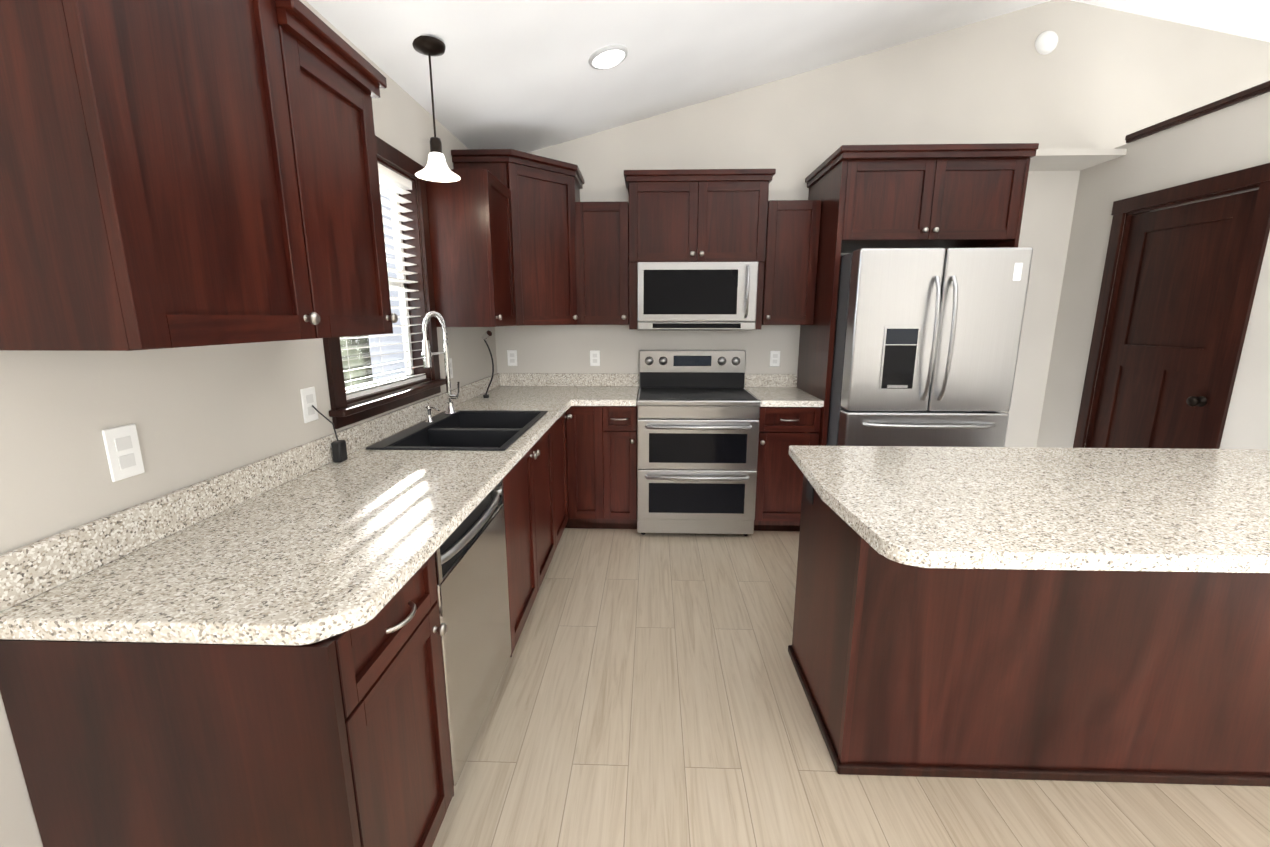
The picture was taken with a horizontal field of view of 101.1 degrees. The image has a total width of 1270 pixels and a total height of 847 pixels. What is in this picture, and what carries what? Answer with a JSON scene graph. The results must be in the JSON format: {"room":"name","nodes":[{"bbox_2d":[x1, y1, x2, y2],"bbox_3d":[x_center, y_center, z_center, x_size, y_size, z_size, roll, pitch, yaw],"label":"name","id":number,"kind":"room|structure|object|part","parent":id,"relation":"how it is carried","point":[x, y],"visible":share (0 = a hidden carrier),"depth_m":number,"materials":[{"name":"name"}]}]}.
{"room":"kitchen","nodes":[
{"label":"kitchen","id":0,"kind":"room"},
{"bbox_2d":[0,0,496,846],"bbox_3d":[-1.225,0.210,-0.045,0.120,2.455,8.000,0,12,2],"label":"wall","id":1,"kind":"structure","parent":0,"point":[194,414],"depth_m":1.22,"materials":[{"name":"paint"}]},
{"bbox_2d":[102,424,144,481],"bbox_3d":[-1.121,0.063,1.146,0.007,0.115,0.072,0,12,2],"label":"electrical outlet plate","id":2,"kind":"object","parent":1,"relation":"attached to","point":[123,452],"depth_m":1.14,"materials":[{"name":"white plastic"}]},
{"bbox_2d":[0,0,339,350],"bbox_3d":[-0.957,-0.641,1.010,0.326,0.960,0.513,0,12,2],"label":"upper cabinet","id":3,"kind":"object","parent":1,"relation":"attached to","point":[186,172],"depth_m":0.89,"materials":[{"name":"brown wood"}]},
{"bbox_2d":[0,373,543,610],"bbox_3d":[-0.791,0.087,2.416,0.578,0.310,3.097,0,12,2],"label":"backsplash","id":4,"kind":"structure","parent":1,"relation":"attached to","point":[30,570],"depth_m":1.41,"materials":[{"name":"beige stone"}]},
{"bbox_2d":[300,386,318,422],"bbox_3d":[-1.100,-0.064,1.766,0.007,0.115,0.072,0,12,2],"label":"electrical outlet plate","id":5,"kind":"object","parent":1,"relation":"attached to","point":[308,396],"depth_m":1.76,"materials":[{"name":"white plastic"}]},
{"bbox_2d":[304,20,397,336],"bbox_3d":[-0.944,-0.602,1.418,0.326,0.720,0.386,0,12,2],"label":"upper cabinet","id":6,"kind":"object","parent":1,"relation":"attached to","point":[343,93],"depth_m":1.45,"materials":[{"name":"brown wood"}]},
{"bbox_2d":[323,135,445,428],"bbox_3d":[-1.112,-0.627,2.255,0.175,1.127,0.988,0,12,2],"label":"window","id":7,"kind":"structure","parent":1,"relation":"in","point":[342,413],"depth_m":2.56,"materials":[{"name":"brown wood"}]},
{"bbox_3d":[-1.184,-0.629,2.257,0.030,0.985,0.808,0,12,2],"label":"window sash","id":8,"kind":"part","parent":7,"relation":"part of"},
{"bbox_2d":[340,163,425,399],"bbox_3d":[-1.129,-0.629,2.255,0.060,0.960,0.780,0,12,2],"label":"window blinds","id":9,"kind":"object","parent":7,"relation":"attached to","point":[394,181],"visible":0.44,"depth_m":2.42,"materials":[{"name":"white plastic"}]},
{"bbox_2d":[449,358,452,378],"bbox_3d":[-1.059,-0.314,2.987,0.007,0.115,0.072,0,12,2],"label":"electrical outlet plate","id":10,"kind":"object","parent":1,"relation":"attached to","point":[450,359],"depth_m":3.00,"materials":[{"name":"white plastic"}]},
{"bbox_2d":[426,164,515,326],"bbox_3d":[-0.894,-0.934,2.902,0.326,0.775,0.441,0,12,2],"label":"upper cabinet","id":11,"kind":"object","parent":1,"relation":"attached to","point":[470,217],"depth_m":2.71,"materials":[{"name":"brown wood"}]},
{"bbox_2d":[306,0,1051,152],"bbox_3d":[0.638,-1.478,-0.455,3.848,1.078,8.240,0,12,2],"label":"ceiling","id":12,"kind":"structure","parent":0,"point":[522,75],"depth_m":2.69,"materials":[{"name":"paint"}]},
{"bbox_2d":[412,35,460,181],"bbox_3d":[-0.842,-1.302,2.182,0.184,0.506,0.184,0,12,2],"label":"pendant light","id":13,"kind":"object","parent":12,"relation":"hanging from","point":[436,169],"visible":1,"depth_m":2.18,"materials":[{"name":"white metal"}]},
{"bbox_2d":[588,45,627,69],"bbox_3d":[-0.134,-1.817,2.595,0.196,0.062,0.202,0,12,2],"label":"flush ceiling light","id":14,"kind":"object","parent":12,"relation":"attached to","point":[609,56],"visible":1,"depth_m":2.56,"materials":[{"name":"white plastic"}]},
{"bbox_2d":[432,528,1269,846],"bbox_3d":[1.983,1.483,0.106,9.500,0.100,8.400,0,12,2],"label":"floor","id":15,"kind":"structure","parent":0,"point":[650,692],"depth_m":1.73,"materials":[{"name":"beige wood"}]},
{"bbox_2d":[0,567,447,846],"bbox_3d":[-0.820,0.763,1.203,0.608,0.872,0.441,0,12,2],"label":"base cabinet","id":16,"kind":"object","parent":15,"relation":"on","point":[312,643],"depth_m":0.95,"materials":[{"name":"brown wood"}]},
{"bbox_2d":[0,387,638,650],"bbox_3d":[-0.550,0.081,2.406,1.061,0.105,3.097,0,12,2],"label":"countertop","id":17,"kind":"structure","parent":16,"relation":"on","point":[319,556],"depth_m":1.15,"materials":[{"name":"beige stone"}]},
{"bbox_2d":[425,406,438,422],"bbox_3d":[-0.974,-0.044,2.514,0.082,0.078,0.049,0,12,2],"label":"soap dispenser","id":18,"kind":"object","parent":17,"relation":"on","point":[428,409],"depth_m":2.51,"materials":[{"name":"silver metal"}]},
{"bbox_2d":[481,330,493,397],"bbox_3d":[-0.921,-0.365,3.256,0.100,0.427,0.119,0,12,2],"label":"cord","id":19,"kind":"object","parent":17,"relation":"on","point":[488,333],"depth_m":3.27,"materials":[{"name":"black plastic"}]},
{"bbox_2d":[428,475,519,806],"bbox_3d":[-0.801,0.660,1.717,0.612,0.868,0.735,0,12,2],"label":"dishwasher","id":20,"kind":"object","parent":15,"relation":"on","point":[474,584],"depth_m":1.61,"materials":[{"name":"silver metal"}]},
{"bbox_2d":[436,415,579,547],"bbox_3d":[-0.725,0.360,3.172,0.665,0.872,0.549,0,12,2],"label":"base cabinet","id":21,"kind":"object","parent":15,"relation":"on","point":[560,446],"depth_m":3.24,"materials":[{"name":"brown wood"}]},
{"bbox_2d":[516,459,555,633],"bbox_3d":[-0.775,0.594,2.556,0.608,0.660,0.890,0,12,2],"label":"base cabinet","id":22,"kind":"object","parent":15,"relation":"on","point":[535,501],"depth_m":2.46,"materials":[{"name":"brown wood"}]},
{"bbox_2d":[576,419,611,528],"bbox_3d":[-0.303,0.257,3.673,0.304,0.872,0.669,0,12,2],"label":"base cabinet","id":23,"kind":"object","parent":15,"relation":"on","point":[593,436],"depth_m":3.41,"materials":[{"name":"brown wood"}]},
{"bbox_2d":[612,399,636,528],"bbox_3d":[-0.116,0.252,3.697,0.276,0.872,0.607,0,12,2],"label":"base cabinet","id":24,"kind":"object","parent":15,"relation":"on","point":[624,431],"depth_m":3.41,"materials":[{"name":"brown wood"}]},
{"bbox_2d":[637,350,760,535],"bbox_3d":[0.403,0.116,3.574,0.761,1.187,0.706,0,12,2],"label":"range oven","id":25,"kind":"object","parent":15,"relation":"on","point":[698,414],"visible":1,"depth_m":3.33,"materials":[{"name":"silver metal"}]},
{"bbox_2d":[744,374,823,530],"bbox_3d":[0.984,0.196,3.628,0.392,1.010,0.647,0,12,2],"label":"base cabinet","id":26,"kind":"object","parent":15,"relation":"on","point":[790,412],"visible":0.73,"depth_m":3.37,"materials":[{"name":"brown wood"}]},
{"bbox_2d":[744,374,823,406],"bbox_3d":[0.984,-0.233,3.540,0.392,0.135,0.647,0,12,2],"label":"countertop","id":27,"kind":"structure","parent":26,"relation":"on","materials":[{"name":"stone"}]},
{"bbox_2d":[797,143,1038,445],"bbox_3d":[1.684,-0.451,3.442,1.066,2.352,0.703,0,12,2],"label":"cabinet","id":28,"kind":"object","parent":15,"relation":"on","point":[945,196],"visible":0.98,"depth_m":2.99,"materials":[{"name":"brown wood"}]},
{"bbox_2d":[826,247,1032,446],"bbox_3d":[1.669,-0.141,3.344,0.904,1.783,0.968,0,12,2],"label":"fridge","id":29,"kind":"object","parent":15,"relation":"on","point":[926,346],"visible":0.67,"depth_m":2.88,"materials":[{"name":"grey metal"}]},
{"bbox_2d":[788,481,1269,786],"bbox_3d":[1.631,0.632,1.843,1.958,0.872,0.629,0,12,2],"label":"kitchen island","id":30,"kind":"object","parent":15,"relation":"on","point":[1067,614],"depth_m":1.58,"materials":[{"name":"brown wood"}]},
{"bbox_2d":[789,445,1269,572],"bbox_3d":[1.612,0.211,1.608,2.076,0.040,0.975,0,12,2],"label":"island countertop","id":31,"kind":"structure","parent":30,"relation":"on","point":[1026,509],"depth_m":1.45,"materials":[{"name":"beige stone"}]},
{"bbox_2d":[495,0,1269,446],"bbox_3d":[2.818,-1.042,3.707,7.940,3.402,0.120,0,12,2],"label":"wall","id":32,"kind":"structure","parent":0,"point":[1101,78],"depth_m":3.48,"materials":[{"name":"paint"}]},
{"bbox_2d":[507,350,517,365],"bbox_3d":[-0.912,-0.487,3.882,0.072,0.115,0.007,0,12,2],"label":"electrical outlet plate","id":33,"kind":"object","parent":32,"relation":"attached to","point":[511,354],"depth_m":3.88,"materials":[{"name":"white plastic"}]},
{"bbox_2d":[451,149,587,325],"bbox_3d":[-0.687,-1.125,3.384,0.705,0.955,0.706,0,12,2],"label":"upper cabinet","id":34,"kind":"object","parent":32,"relation":"attached to","point":[550,273],"depth_m":3.24,"materials":[{"name":"brown wood"}]},
{"bbox_2d":[500,373,638,386],"bbox_3d":[-0.489,-0.325,3.893,1.042,0.095,0.019,0,12,2],"label":"backsplash","id":35,"kind":"structure","parent":32,"relation":"attached to","point":[506,379],"depth_m":3.88,"materials":[{"name":"beige stone"}]},
{"bbox_2d":[590,350,599,365],"bbox_3d":[-0.297,-0.483,3.862,0.072,0.115,0.007,0,12,2],"label":"electrical outlet plate","id":36,"kind":"object","parent":32,"relation":"attached to","point":[594,354],"depth_m":3.86,"materials":[{"name":"white plastic"}]},
{"bbox_2d":[584,200,639,327],"bbox_3d":[-0.182,-1.071,3.571,0.406,0.775,0.327,0,12,2],"label":"upper cabinet","id":37,"kind":"object","parent":32,"relation":"attached to","point":[611,229],"depth_m":3.41,"materials":[{"name":"brown wood"}]},
{"bbox_2d":[628,172,771,261],"bbox_3d":[0.406,-1.335,3.497,0.882,0.518,0.327,0,12,2],"label":"upper cabinet","id":38,"kind":"object","parent":32,"relation":"attached to","point":[685,216],"depth_m":3.34,"materials":[{"name":"brown wood"}]},
{"bbox_2d":[637,262,758,329],"bbox_3d":[0.407,-0.854,3.537,0.772,0.433,0.438,0,12,2],"label":"microwave","id":39,"kind":"object","parent":38,"relation":"attached to","point":[697,296],"visible":1,"depth_m":3.36,"materials":[{"name":"silver metal"}]},
{"bbox_2d":[770,351,779,366],"bbox_3d":[1.024,-0.474,3.819,0.072,0.115,0.007,0,12,2],"label":"electrical outlet plate","id":40,"kind":"object","parent":32,"relation":"attached to","point":[774,355],"depth_m":3.82,"materials":[{"name":"white plastic"}]},
{"bbox_2d":[755,196,821,327],"bbox_3d":[0.990,-1.064,3.533,0.384,0.775,0.327,0,12,2],"label":"upper cabinet","id":41,"kind":"object","parent":32,"relation":"attached to","point":[787,231],"depth_m":3.37,"materials":[{"name":"brown wood"}]},
{"bbox_2d":[1035,31,1057,54],"bbox_3d":[2.646,-2.446,3.345,0.136,0.136,0.034,0,12,2],"label":"smoke detector","id":42,"kind":"object","parent":32,"relation":"attached to","point":[1046,42],"visible":1,"depth_m":3.34,"materials":[{"name":"white plastic"}]},
{"bbox_2d":[1029,149,1126,170],"bbox_3d":[2.614,-1.683,3.343,0.738,0.035,0.347,0,12,2],"label":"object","id":43,"kind":"structure","parent":0,"point":[1060,159],"depth_m":3.24,"materials":[{"name":"paint"}]},
{"bbox_2d":[1037,92,1269,448],"bbox_3d":[2.917,0.241,-0.180,0.120,2.450,8.000,0,12,2],"label":"wall","id":44,"kind":"structure","parent":0,"point":[1233,138],"depth_m":2.98,"materials":[{"name":"paint"}]},
{"bbox_2d":[1073,163,1269,448],"bbox_3d":[3.003,-0.243,3.001,0.162,2.120,0.890,0,12,2],"label":"door","id":45,"kind":"structure","parent":44,"relation":"attached to","point":[1181,294],"depth_m":2.89,"materials":[{"name":"brown wood"}]},
{"bbox_2d":[1125,81,1269,142],"bbox_3d":[2.911,-0.945,-0.602,0.176,0.042,7.650,0,12,2],"label":"trim","id":46,"kind":"structure","parent":44,"relation":"on","point":[1244,95],"depth_m":2.71,"materials":[{"name":"brown wood"}]},
{"bbox_2d":[1071,0,1269,41],"bbox_3d":[4.606,-1.529,-0.600,4.092,0.918,8.240,0,12,2],"label":"ceiling","id":47,"kind":"structure","parent":0,"point":[1247,18],"depth_m":3.22,"materials":[{"name":"paint"}]},
{"label":"outside","id":48,"kind":"structure","parent":0,"visible":0},
{"bbox_2d":[340,335,372,387],"bbox_3d":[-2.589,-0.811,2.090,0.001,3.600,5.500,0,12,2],"label":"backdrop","id":49,"kind":"structure","parent":48,"point":[353,373],"depth_m":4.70,"materials":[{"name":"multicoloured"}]}
]}

